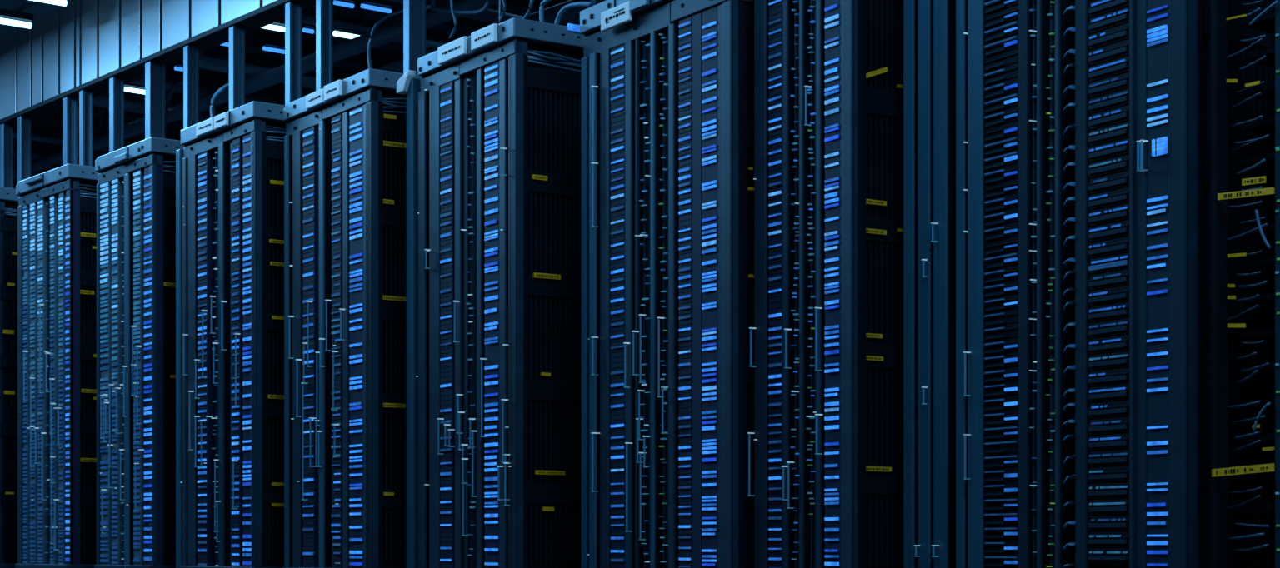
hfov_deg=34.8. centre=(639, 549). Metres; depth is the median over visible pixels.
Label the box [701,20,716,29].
indicator light
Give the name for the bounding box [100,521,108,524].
indicator light
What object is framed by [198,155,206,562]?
grille
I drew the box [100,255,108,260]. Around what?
indicator light
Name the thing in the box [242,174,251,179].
indicator light
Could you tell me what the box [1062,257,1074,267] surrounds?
cable
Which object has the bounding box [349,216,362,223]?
indicator light
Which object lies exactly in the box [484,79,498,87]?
indicator light
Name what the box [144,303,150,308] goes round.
indicator light
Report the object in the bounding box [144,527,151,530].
indicator light
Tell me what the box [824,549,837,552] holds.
indicator light
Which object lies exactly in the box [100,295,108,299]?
indicator light
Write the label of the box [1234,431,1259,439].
cable
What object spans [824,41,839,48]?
indicator light
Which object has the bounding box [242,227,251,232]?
indicator light
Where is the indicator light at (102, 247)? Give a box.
[100,245,108,250]
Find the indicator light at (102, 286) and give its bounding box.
[100,284,108,289]
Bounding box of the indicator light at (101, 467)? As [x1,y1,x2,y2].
[100,466,108,469]
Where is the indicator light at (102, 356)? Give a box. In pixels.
[100,354,108,358]
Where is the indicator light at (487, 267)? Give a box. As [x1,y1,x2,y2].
[484,265,498,270]
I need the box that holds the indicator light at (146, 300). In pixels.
[144,298,151,303]
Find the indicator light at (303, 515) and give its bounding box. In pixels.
[302,514,313,517]
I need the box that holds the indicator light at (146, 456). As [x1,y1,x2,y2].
[144,454,151,458]
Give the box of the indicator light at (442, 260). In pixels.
[440,258,451,263]
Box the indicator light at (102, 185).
[100,182,108,188]
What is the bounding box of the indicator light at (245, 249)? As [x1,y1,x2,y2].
[242,247,251,252]
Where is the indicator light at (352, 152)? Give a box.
[349,149,362,155]
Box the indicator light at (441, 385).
[440,384,451,387]
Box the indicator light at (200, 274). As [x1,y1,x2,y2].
[197,272,206,276]
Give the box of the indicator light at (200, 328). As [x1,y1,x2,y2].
[197,326,206,330]
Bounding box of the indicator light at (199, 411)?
[197,410,206,413]
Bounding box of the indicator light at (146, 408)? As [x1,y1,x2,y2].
[144,406,151,410]
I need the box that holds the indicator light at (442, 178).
[440,175,451,181]
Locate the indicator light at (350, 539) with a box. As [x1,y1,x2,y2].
[349,538,362,541]
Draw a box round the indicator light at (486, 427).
[484,425,496,429]
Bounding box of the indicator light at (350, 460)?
[349,459,362,462]
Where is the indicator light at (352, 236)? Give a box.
[349,233,362,239]
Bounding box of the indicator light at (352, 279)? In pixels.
[349,276,362,283]
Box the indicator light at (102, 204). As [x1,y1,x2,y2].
[100,202,108,207]
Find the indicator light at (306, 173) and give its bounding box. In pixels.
[302,170,313,176]
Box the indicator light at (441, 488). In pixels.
[440,487,451,489]
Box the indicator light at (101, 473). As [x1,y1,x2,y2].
[100,472,108,475]
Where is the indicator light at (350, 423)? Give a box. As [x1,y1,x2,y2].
[349,422,362,425]
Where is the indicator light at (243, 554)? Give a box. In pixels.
[242,553,251,556]
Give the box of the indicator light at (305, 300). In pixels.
[302,298,313,303]
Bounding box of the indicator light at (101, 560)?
[100,559,108,562]
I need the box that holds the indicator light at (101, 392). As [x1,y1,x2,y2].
[100,390,108,394]
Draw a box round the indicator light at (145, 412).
[144,411,151,414]
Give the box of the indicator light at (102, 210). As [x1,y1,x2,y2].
[100,208,107,213]
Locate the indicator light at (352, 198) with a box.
[349,195,362,202]
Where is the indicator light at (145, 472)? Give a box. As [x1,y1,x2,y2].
[144,471,151,474]
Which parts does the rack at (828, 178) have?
latch rod, latch rod, post, light panel, latch rod, post, latch rod, latch rod, post, latch rod, latch rod, latch rod, post, light panel, post, corner post, finned panel, cross rail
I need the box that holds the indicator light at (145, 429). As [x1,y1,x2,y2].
[144,428,151,431]
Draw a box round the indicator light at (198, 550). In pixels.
[197,549,206,551]
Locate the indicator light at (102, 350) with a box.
[100,348,108,352]
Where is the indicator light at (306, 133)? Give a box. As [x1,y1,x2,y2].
[302,130,313,137]
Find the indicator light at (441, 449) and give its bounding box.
[440,448,451,451]
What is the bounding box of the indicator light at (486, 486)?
[484,485,497,488]
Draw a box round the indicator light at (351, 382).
[349,380,362,384]
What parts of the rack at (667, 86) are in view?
post, latch rod, latch rod, latch rod, latch rod, post, post, name plate, light panel, latch rod, latch rod, post, latch rod, post, latch rod, latch rod, name plate, latch rod, latch rod, latch rod, post, latch rod, latch rod, post, light panel, post, light panel, post, corner post, finned panel, cross rail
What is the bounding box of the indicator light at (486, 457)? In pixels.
[484,455,496,459]
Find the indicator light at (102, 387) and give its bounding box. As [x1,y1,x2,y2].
[100,385,108,389]
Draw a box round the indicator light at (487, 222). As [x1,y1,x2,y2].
[484,219,496,225]
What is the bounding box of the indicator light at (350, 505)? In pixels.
[349,504,362,507]
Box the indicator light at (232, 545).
[231,544,239,547]
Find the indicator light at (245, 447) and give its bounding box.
[242,445,251,450]
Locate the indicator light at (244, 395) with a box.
[242,394,251,397]
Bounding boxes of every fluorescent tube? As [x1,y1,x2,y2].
[0,8,33,29]
[30,0,66,6]
[124,76,144,94]
[171,60,183,71]
[220,41,229,46]
[260,19,284,32]
[260,29,284,54]
[301,6,315,34]
[332,0,357,8]
[332,5,363,39]
[357,0,394,13]
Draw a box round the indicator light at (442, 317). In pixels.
[440,315,451,319]
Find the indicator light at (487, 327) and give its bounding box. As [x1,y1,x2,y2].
[484,325,496,330]
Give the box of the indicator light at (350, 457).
[349,455,362,459]
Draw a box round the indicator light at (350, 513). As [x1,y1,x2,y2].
[349,512,360,515]
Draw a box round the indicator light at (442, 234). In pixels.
[440,232,451,237]
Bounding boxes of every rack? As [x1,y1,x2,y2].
[0,186,19,567]
[15,164,98,567]
[94,136,184,567]
[175,100,286,567]
[282,68,422,567]
[396,17,584,567]
[580,0,754,567]
[747,0,903,567]
[903,0,1274,567]
[1210,0,1279,567]
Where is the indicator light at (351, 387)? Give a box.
[349,385,362,389]
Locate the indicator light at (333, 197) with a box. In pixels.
[331,195,340,200]
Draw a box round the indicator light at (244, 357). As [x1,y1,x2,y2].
[242,355,251,359]
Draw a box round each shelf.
[1240,46,1274,68]
[1240,258,1274,273]
[1240,329,1274,341]
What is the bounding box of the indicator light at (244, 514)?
[242,513,251,516]
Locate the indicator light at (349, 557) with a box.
[349,556,362,558]
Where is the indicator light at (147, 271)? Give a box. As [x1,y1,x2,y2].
[144,268,151,274]
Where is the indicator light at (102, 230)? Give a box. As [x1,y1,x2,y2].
[100,228,108,233]
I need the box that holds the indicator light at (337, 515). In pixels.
[331,514,340,517]
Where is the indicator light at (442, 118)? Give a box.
[440,116,451,121]
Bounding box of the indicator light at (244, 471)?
[242,470,250,473]
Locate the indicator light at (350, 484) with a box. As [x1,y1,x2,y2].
[349,483,362,486]
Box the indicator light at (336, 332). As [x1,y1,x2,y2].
[331,330,339,334]
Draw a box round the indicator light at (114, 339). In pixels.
[111,337,117,342]
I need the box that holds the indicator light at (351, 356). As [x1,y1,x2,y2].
[349,354,362,359]
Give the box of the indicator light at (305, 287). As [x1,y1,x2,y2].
[302,285,313,289]
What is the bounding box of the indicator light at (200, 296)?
[197,294,206,299]
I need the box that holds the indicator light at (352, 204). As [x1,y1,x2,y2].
[349,201,362,208]
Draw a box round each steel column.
[0,123,13,188]
[17,115,30,183]
[62,96,77,165]
[79,90,93,166]
[109,76,124,152]
[145,61,164,139]
[183,45,199,129]
[229,25,244,110]
[285,1,301,105]
[315,0,332,91]
[403,0,425,75]
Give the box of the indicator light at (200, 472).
[197,470,206,474]
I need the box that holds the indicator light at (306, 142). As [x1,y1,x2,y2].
[302,140,313,146]
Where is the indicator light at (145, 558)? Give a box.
[144,557,151,560]
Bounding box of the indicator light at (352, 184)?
[349,181,362,188]
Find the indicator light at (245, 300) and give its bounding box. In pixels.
[242,298,251,303]
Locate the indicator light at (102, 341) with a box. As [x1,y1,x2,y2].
[100,339,108,343]
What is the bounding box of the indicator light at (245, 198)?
[242,196,251,201]
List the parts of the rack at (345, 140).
post, latch rod, post, latch rod, latch rod, latch rod, latch rod, light panel, latch rod, name plate, latch rod, latch rod, post, latch rod, latch rod, post, latch rod, name plate, latch rod, latch rod, light panel, latch rod, post, light panel, post, corner post, finned panel, cross rail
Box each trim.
[0,0,75,38]
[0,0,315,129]
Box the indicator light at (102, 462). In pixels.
[100,460,108,464]
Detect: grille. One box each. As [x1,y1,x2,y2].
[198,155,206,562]
[232,142,239,562]
[303,130,314,563]
[331,120,340,564]
[440,85,451,564]
[611,50,624,566]
[679,24,690,566]
[769,0,781,567]
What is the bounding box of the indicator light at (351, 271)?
[349,269,362,274]
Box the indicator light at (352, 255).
[349,252,362,259]
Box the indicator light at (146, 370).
[144,368,151,372]
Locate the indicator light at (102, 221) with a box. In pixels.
[100,219,108,224]
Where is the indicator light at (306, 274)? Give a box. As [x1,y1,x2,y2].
[302,271,313,277]
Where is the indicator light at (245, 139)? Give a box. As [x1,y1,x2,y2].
[242,137,251,142]
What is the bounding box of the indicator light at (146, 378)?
[144,376,151,380]
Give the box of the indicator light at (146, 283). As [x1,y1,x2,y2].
[144,281,151,286]
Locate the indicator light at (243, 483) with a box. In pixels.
[242,482,251,485]
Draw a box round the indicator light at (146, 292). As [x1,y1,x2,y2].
[144,290,151,294]
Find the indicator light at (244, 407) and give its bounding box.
[242,405,251,409]
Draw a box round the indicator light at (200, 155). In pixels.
[197,153,206,158]
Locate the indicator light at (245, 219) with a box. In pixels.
[242,217,251,222]
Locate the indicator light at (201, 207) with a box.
[197,204,206,209]
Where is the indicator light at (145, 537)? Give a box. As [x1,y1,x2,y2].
[144,535,151,539]
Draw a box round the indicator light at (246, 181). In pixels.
[242,178,251,184]
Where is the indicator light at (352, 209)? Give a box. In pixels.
[349,206,362,213]
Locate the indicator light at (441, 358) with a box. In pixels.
[440,357,451,360]
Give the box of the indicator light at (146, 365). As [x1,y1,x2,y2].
[144,363,151,367]
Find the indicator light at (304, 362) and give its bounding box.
[302,360,313,364]
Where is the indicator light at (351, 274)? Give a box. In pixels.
[349,272,362,277]
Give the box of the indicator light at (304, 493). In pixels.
[303,492,313,495]
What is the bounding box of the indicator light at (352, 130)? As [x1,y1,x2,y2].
[349,127,362,134]
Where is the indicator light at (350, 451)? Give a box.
[349,450,362,453]
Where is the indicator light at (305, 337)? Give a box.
[302,335,313,339]
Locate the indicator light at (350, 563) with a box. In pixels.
[349,562,362,565]
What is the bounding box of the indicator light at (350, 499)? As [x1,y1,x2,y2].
[349,498,360,501]
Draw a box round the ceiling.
[0,0,579,188]
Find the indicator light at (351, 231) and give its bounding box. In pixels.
[349,229,362,234]
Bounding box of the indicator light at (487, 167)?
[484,165,498,170]
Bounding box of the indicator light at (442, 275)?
[440,273,451,277]
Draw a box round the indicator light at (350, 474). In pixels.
[349,473,362,476]
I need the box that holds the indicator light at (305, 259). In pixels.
[302,257,313,262]
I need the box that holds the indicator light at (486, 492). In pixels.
[484,491,497,494]
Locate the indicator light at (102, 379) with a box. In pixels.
[100,377,108,381]
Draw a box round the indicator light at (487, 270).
[484,268,498,273]
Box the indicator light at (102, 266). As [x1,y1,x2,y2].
[100,264,108,268]
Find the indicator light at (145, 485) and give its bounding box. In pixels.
[144,484,151,487]
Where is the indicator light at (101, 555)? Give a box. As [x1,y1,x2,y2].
[100,554,107,557]
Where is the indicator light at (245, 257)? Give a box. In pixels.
[242,255,251,260]
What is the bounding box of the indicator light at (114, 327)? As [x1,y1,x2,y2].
[111,325,117,329]
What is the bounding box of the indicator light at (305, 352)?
[302,350,313,354]
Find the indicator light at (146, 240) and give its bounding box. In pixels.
[144,238,151,243]
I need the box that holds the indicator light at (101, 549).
[100,548,108,550]
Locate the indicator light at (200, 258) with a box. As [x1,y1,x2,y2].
[197,256,206,261]
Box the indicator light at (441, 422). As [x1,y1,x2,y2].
[440,420,451,424]
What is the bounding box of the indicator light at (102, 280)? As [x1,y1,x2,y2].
[100,278,107,283]
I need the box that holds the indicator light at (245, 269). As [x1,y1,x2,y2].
[242,267,251,272]
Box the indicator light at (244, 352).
[242,351,251,354]
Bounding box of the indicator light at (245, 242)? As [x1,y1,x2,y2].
[242,240,251,244]
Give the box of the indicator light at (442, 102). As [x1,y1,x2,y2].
[440,100,451,106]
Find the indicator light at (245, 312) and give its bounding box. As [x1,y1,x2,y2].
[242,310,251,314]
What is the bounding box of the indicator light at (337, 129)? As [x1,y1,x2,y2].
[331,127,340,133]
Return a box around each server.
[984,0,1018,15]
[984,5,1018,29]
[984,20,1018,44]
[984,34,1018,58]
[984,48,1018,72]
[984,63,1018,86]
[984,77,1018,100]
[984,91,1018,114]
[984,106,1018,129]
[984,120,1018,143]
[984,135,1018,157]
[984,150,1018,171]
[984,164,1018,185]
[984,179,1018,199]
[984,193,1018,214]
[984,207,1018,228]
[984,222,1018,242]
[984,236,1018,256]
[984,250,1018,270]
[984,265,1018,284]
[984,280,1018,299]
[984,295,1018,313]
[984,309,1018,327]
[984,323,1018,341]
[984,338,1018,355]
[984,352,1018,369]
[984,366,1018,384]
[984,381,1018,398]
[984,395,1018,412]
[984,410,1018,426]
[984,425,1018,440]
[984,439,1018,454]
[984,454,1018,469]
[984,468,1018,483]
[984,482,1018,497]
[984,497,1018,511]
[984,511,1018,525]
[984,525,1018,539]
[984,540,1018,554]
[984,555,1018,567]
[1088,0,1129,18]
[1088,6,1129,34]
[1088,22,1129,49]
[1088,39,1129,66]
[1088,55,1129,82]
[1088,72,1129,98]
[1088,88,1129,114]
[1088,105,1129,130]
[1088,121,1129,146]
[1088,137,1129,162]
[1088,154,1129,178]
[1088,170,1129,194]
[1088,187,1129,210]
[1088,203,1129,226]
[1088,220,1129,243]
[1088,236,1129,259]
[1088,252,1129,274]
[1088,269,1129,290]
[1088,285,1129,307]
[1088,302,1129,323]
[1088,318,1129,339]
[1088,335,1129,354]
[1088,351,1129,371]
[1088,367,1129,387]
[1088,384,1129,403]
[1088,400,1129,419]
[1088,417,1129,435]
[1088,433,1129,451]
[1088,450,1129,467]
[1088,466,1129,483]
[1088,482,1129,499]
[1088,499,1129,515]
[1088,515,1129,531]
[1088,532,1129,547]
[1088,548,1129,564]
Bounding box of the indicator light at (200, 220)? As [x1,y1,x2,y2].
[197,218,206,223]
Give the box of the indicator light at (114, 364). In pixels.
[111,362,117,366]
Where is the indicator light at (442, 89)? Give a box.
[440,86,451,93]
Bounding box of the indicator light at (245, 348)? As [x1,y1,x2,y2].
[242,346,250,350]
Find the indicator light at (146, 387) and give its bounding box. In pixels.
[144,385,151,389]
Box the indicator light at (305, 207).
[302,205,313,209]
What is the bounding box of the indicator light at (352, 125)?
[349,122,360,128]
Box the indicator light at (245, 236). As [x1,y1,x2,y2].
[242,234,251,239]
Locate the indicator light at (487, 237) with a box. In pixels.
[484,235,498,240]
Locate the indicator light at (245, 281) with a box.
[242,279,251,284]
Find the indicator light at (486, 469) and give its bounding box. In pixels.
[484,468,497,471]
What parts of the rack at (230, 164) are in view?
latch rod, post, latch rod, post, latch rod, latch rod, latch rod, latch rod, name plate, light panel, latch rod, latch rod, latch rod, latch rod, post, name plate, latch rod, post, latch rod, latch rod, light panel, light panel, post, corner post, finned panel, cross rail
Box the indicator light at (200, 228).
[197,226,206,231]
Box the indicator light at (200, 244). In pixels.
[197,242,206,247]
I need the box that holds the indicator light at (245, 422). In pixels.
[242,420,251,424]
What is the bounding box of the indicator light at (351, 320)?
[349,318,362,323]
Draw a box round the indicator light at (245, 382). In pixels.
[242,380,251,385]
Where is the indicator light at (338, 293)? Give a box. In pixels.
[331,292,340,297]
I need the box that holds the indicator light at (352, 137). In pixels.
[349,133,362,141]
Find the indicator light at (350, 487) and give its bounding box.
[349,486,362,489]
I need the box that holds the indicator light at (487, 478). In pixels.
[484,476,497,481]
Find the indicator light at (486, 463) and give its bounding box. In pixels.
[484,462,496,465]
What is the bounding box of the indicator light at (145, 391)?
[144,390,151,393]
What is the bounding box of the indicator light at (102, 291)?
[100,289,108,294]
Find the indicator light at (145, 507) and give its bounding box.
[144,505,150,509]
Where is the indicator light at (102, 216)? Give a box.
[100,214,108,219]
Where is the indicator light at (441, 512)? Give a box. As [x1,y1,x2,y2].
[440,511,451,514]
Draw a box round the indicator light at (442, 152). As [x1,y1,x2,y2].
[440,150,451,155]
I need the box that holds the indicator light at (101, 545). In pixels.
[100,544,108,546]
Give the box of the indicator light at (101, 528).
[100,527,108,530]
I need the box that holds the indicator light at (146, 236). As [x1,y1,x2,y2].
[144,234,151,239]
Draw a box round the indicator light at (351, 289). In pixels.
[349,287,362,292]
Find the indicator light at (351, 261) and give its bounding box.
[349,259,362,264]
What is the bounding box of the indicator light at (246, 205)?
[242,202,251,209]
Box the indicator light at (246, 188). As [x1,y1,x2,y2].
[242,185,251,192]
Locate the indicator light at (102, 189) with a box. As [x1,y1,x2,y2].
[100,187,108,192]
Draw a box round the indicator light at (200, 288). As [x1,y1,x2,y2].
[197,286,206,290]
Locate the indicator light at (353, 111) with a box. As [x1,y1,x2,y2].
[349,107,362,115]
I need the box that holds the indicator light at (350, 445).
[349,444,362,447]
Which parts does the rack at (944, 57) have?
post, latch rod, latch rod, post, latch rod, post, post, latch rod, latch rod, post, post, post, post, post, post, latch rod, post, latch rod, light panel, post, corner post, finned panel, cross rail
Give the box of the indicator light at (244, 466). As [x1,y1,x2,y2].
[242,465,251,468]
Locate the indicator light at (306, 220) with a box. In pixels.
[302,217,313,223]
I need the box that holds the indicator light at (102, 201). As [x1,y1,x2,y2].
[100,199,108,203]
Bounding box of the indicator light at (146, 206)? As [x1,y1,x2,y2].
[144,204,151,209]
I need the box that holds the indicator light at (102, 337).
[100,335,108,339]
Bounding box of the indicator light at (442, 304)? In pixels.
[440,302,451,306]
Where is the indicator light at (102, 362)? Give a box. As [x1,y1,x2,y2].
[100,360,108,364]
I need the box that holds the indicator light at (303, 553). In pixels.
[302,552,313,554]
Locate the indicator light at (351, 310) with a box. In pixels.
[349,308,362,313]
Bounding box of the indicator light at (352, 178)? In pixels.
[349,175,362,182]
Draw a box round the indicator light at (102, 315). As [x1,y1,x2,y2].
[100,313,108,318]
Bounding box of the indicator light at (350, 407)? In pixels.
[349,406,362,409]
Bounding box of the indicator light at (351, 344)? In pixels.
[349,342,362,347]
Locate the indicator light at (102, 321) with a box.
[100,319,107,324]
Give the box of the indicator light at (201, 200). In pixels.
[197,197,206,203]
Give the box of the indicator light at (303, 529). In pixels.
[302,528,313,530]
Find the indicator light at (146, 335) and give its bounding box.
[144,333,151,337]
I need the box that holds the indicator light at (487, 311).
[484,308,496,314]
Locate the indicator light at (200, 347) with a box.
[197,345,206,349]
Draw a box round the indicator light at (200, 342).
[197,340,206,344]
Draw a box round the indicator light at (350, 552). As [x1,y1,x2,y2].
[349,550,362,554]
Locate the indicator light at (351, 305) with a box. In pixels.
[349,303,362,308]
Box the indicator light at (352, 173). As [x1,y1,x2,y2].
[349,170,362,177]
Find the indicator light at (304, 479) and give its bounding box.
[303,478,313,481]
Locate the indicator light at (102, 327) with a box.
[100,325,108,329]
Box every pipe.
[13,0,505,179]
[13,130,124,152]
[13,148,94,166]
[30,170,45,176]
[93,95,216,122]
[128,77,279,104]
[171,0,605,140]
[181,55,335,89]
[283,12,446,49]
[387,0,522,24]
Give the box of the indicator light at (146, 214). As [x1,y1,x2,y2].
[144,212,151,217]
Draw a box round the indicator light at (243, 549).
[242,548,251,551]
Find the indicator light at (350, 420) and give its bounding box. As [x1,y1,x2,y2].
[349,419,362,422]
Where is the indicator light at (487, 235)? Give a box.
[484,233,498,238]
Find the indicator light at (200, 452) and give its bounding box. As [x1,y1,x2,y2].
[197,450,206,454]
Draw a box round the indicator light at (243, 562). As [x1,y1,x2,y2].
[242,561,251,564]
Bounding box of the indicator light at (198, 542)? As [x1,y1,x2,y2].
[197,541,206,544]
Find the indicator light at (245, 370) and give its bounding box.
[242,368,250,372]
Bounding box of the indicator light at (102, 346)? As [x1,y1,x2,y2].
[100,344,108,348]
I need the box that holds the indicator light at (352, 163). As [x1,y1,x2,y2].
[349,160,360,166]
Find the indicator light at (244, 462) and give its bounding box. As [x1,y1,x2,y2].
[242,460,251,464]
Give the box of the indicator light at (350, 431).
[349,430,362,433]
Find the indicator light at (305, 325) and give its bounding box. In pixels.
[302,323,313,328]
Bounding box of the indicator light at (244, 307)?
[242,305,251,309]
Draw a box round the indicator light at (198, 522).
[197,520,206,523]
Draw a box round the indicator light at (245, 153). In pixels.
[242,151,251,156]
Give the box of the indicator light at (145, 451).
[144,450,151,453]
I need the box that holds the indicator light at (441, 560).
[440,559,451,561]
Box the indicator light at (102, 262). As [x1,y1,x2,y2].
[100,260,108,264]
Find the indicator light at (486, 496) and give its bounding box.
[484,495,497,498]
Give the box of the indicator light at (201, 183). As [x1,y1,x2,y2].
[197,180,206,186]
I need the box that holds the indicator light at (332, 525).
[331,524,340,526]
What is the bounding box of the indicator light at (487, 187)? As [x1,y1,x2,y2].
[484,185,496,190]
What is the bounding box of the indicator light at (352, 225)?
[349,222,362,229]
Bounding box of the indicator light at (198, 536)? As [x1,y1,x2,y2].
[197,535,206,537]
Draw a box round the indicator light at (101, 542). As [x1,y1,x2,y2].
[100,540,108,543]
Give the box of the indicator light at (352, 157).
[349,155,362,161]
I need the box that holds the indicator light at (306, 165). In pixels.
[302,162,313,168]
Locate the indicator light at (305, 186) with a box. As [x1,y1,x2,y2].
[302,184,313,189]
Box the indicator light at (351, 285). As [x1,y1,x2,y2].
[349,283,362,288]
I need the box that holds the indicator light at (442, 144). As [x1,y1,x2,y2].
[440,141,451,147]
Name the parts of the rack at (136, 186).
post, latch rod, latch rod, latch rod, latch rod, light panel, latch rod, latch rod, latch rod, light panel, name plate, latch rod, latch rod, post, latch rod, latch rod, latch rod, latch rod, latch rod, light panel, corner post, light panel, finned panel, cross rail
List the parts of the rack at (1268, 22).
post, patch rail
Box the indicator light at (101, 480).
[100,479,108,482]
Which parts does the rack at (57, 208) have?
post, latch rod, light panel, latch rod, latch rod, name plate, light panel, latch rod, latch rod, latch rod, light panel, latch rod, latch rod, latch rod, latch rod, light panel, latch rod, latch rod, light panel, corner post, light panel, finned panel, cross rail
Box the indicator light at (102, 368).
[100,366,107,370]
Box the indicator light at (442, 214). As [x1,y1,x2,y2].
[440,211,451,217]
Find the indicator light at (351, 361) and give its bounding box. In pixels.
[349,359,362,364]
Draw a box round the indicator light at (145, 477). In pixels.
[144,475,151,479]
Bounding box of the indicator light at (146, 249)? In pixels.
[144,247,151,251]
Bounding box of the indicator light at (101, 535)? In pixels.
[100,534,108,537]
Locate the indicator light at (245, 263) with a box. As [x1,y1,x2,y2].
[242,261,251,266]
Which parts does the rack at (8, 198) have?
corner post, light panel, cross rail, finned panel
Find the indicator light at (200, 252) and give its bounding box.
[197,250,206,254]
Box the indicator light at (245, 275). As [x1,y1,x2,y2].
[242,273,251,278]
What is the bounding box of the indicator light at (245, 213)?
[242,211,251,216]
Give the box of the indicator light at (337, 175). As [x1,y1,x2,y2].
[331,173,340,179]
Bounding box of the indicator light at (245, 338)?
[242,336,251,341]
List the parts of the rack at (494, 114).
post, post, latch rod, latch rod, light panel, latch rod, name plate, latch rod, latch rod, post, latch rod, latch rod, latch rod, post, latch rod, latch rod, post, latch rod, name plate, light panel, latch rod, latch rod, latch rod, post, latch rod, post, corner post, finned panel, cross rail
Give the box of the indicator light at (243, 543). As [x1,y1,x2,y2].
[242,542,251,545]
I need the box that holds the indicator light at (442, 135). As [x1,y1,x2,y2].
[440,132,451,138]
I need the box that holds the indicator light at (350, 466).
[349,465,362,468]
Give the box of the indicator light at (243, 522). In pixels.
[242,521,251,524]
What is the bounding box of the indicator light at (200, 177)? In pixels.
[197,175,206,180]
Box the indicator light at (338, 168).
[331,167,340,172]
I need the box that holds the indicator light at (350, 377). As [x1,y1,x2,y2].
[349,376,362,379]
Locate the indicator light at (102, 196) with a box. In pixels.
[100,193,108,199]
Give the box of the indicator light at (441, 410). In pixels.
[440,409,451,412]
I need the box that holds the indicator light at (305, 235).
[302,233,313,238]
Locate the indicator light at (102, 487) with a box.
[100,485,108,489]
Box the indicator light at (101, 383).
[100,382,108,385]
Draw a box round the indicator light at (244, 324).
[242,323,251,326]
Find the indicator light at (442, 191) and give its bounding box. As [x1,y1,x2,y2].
[440,188,451,194]
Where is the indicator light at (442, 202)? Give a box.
[440,200,451,204]
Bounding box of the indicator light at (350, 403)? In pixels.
[349,402,360,405]
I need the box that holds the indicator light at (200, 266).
[197,264,206,269]
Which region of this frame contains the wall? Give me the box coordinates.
[0,0,276,119]
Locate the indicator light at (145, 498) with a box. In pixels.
[144,497,151,500]
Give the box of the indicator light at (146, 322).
[144,320,151,324]
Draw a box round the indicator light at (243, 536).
[242,535,251,538]
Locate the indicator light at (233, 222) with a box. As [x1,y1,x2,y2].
[231,220,239,225]
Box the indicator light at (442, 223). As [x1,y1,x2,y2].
[440,220,451,226]
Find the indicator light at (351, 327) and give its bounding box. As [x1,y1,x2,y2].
[349,325,362,330]
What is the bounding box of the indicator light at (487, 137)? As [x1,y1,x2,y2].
[484,134,496,139]
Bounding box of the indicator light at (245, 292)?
[242,290,251,294]
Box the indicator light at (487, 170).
[484,168,496,173]
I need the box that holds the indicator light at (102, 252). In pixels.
[100,250,108,255]
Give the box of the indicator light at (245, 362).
[242,360,251,365]
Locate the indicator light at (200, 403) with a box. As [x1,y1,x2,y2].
[197,401,206,405]
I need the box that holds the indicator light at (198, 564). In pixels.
[197,563,206,566]
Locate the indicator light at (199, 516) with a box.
[197,515,206,517]
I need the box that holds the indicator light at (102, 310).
[100,308,108,313]
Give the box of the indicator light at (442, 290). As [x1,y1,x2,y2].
[440,288,451,293]
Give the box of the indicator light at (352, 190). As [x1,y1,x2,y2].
[349,187,362,194]
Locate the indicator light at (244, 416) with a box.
[242,415,251,418]
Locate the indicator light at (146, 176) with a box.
[144,174,151,179]
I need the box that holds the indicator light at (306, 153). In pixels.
[302,150,313,157]
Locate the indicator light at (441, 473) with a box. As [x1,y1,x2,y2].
[440,472,451,475]
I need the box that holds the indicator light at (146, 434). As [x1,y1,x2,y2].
[144,432,151,436]
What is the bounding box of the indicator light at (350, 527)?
[349,525,362,529]
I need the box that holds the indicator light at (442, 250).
[440,247,451,253]
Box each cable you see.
[165,51,203,125]
[210,82,229,118]
[367,0,435,69]
[430,0,490,14]
[448,0,457,39]
[498,0,506,21]
[521,0,534,19]
[539,0,552,22]
[554,0,595,24]
[1062,5,1074,18]
[1062,26,1074,40]
[1062,49,1074,62]
[1062,63,1074,77]
[1062,85,1074,96]
[1062,102,1074,114]
[1062,125,1074,139]
[1062,145,1074,155]
[1062,181,1074,192]
[1062,196,1074,209]
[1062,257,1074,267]
[1062,287,1074,297]
[1062,300,1074,313]
[1062,322,1074,334]
[1062,344,1074,355]
[1062,365,1074,376]
[1062,388,1074,399]
[1062,403,1074,412]
[1062,420,1074,426]
[1062,434,1074,442]
[1062,455,1074,466]
[1062,475,1074,486]
[1062,520,1074,529]
[1062,542,1074,551]
[1063,162,1074,174]
[1063,217,1074,228]
[1063,235,1074,249]
[1063,270,1074,283]
[1063,501,1074,509]
[1063,563,1074,567]
[1225,37,1263,59]
[1225,223,1268,241]
[1225,305,1259,322]
[1226,495,1261,510]
[1227,400,1259,409]
[1228,200,1262,208]
[1228,532,1264,540]
[1229,486,1263,494]
[1230,115,1264,128]
[1230,138,1259,152]
[1231,91,1261,109]
[1231,294,1259,302]
[1231,415,1265,424]
[1233,439,1261,452]
[1234,134,1269,144]
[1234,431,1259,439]
[1235,80,1264,93]
[1235,158,1266,175]
[1235,523,1269,528]
[1235,543,1269,552]
[1236,271,1261,276]
[1236,351,1257,360]
[1236,370,1259,385]
[1237,280,1268,289]
[1238,55,1265,70]
[1239,216,1265,224]
[1240,7,1261,19]
[1240,11,1274,34]
[1240,35,1265,42]
[1240,340,1264,344]
[1240,362,1269,373]
[1241,0,1263,5]
[1241,186,1262,190]
[1246,250,1262,255]
[1249,0,1278,25]
[1252,402,1270,431]
[1255,209,1271,249]
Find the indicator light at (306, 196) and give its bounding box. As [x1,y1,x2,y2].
[302,193,313,199]
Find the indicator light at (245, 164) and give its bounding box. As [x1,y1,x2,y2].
[242,162,251,167]

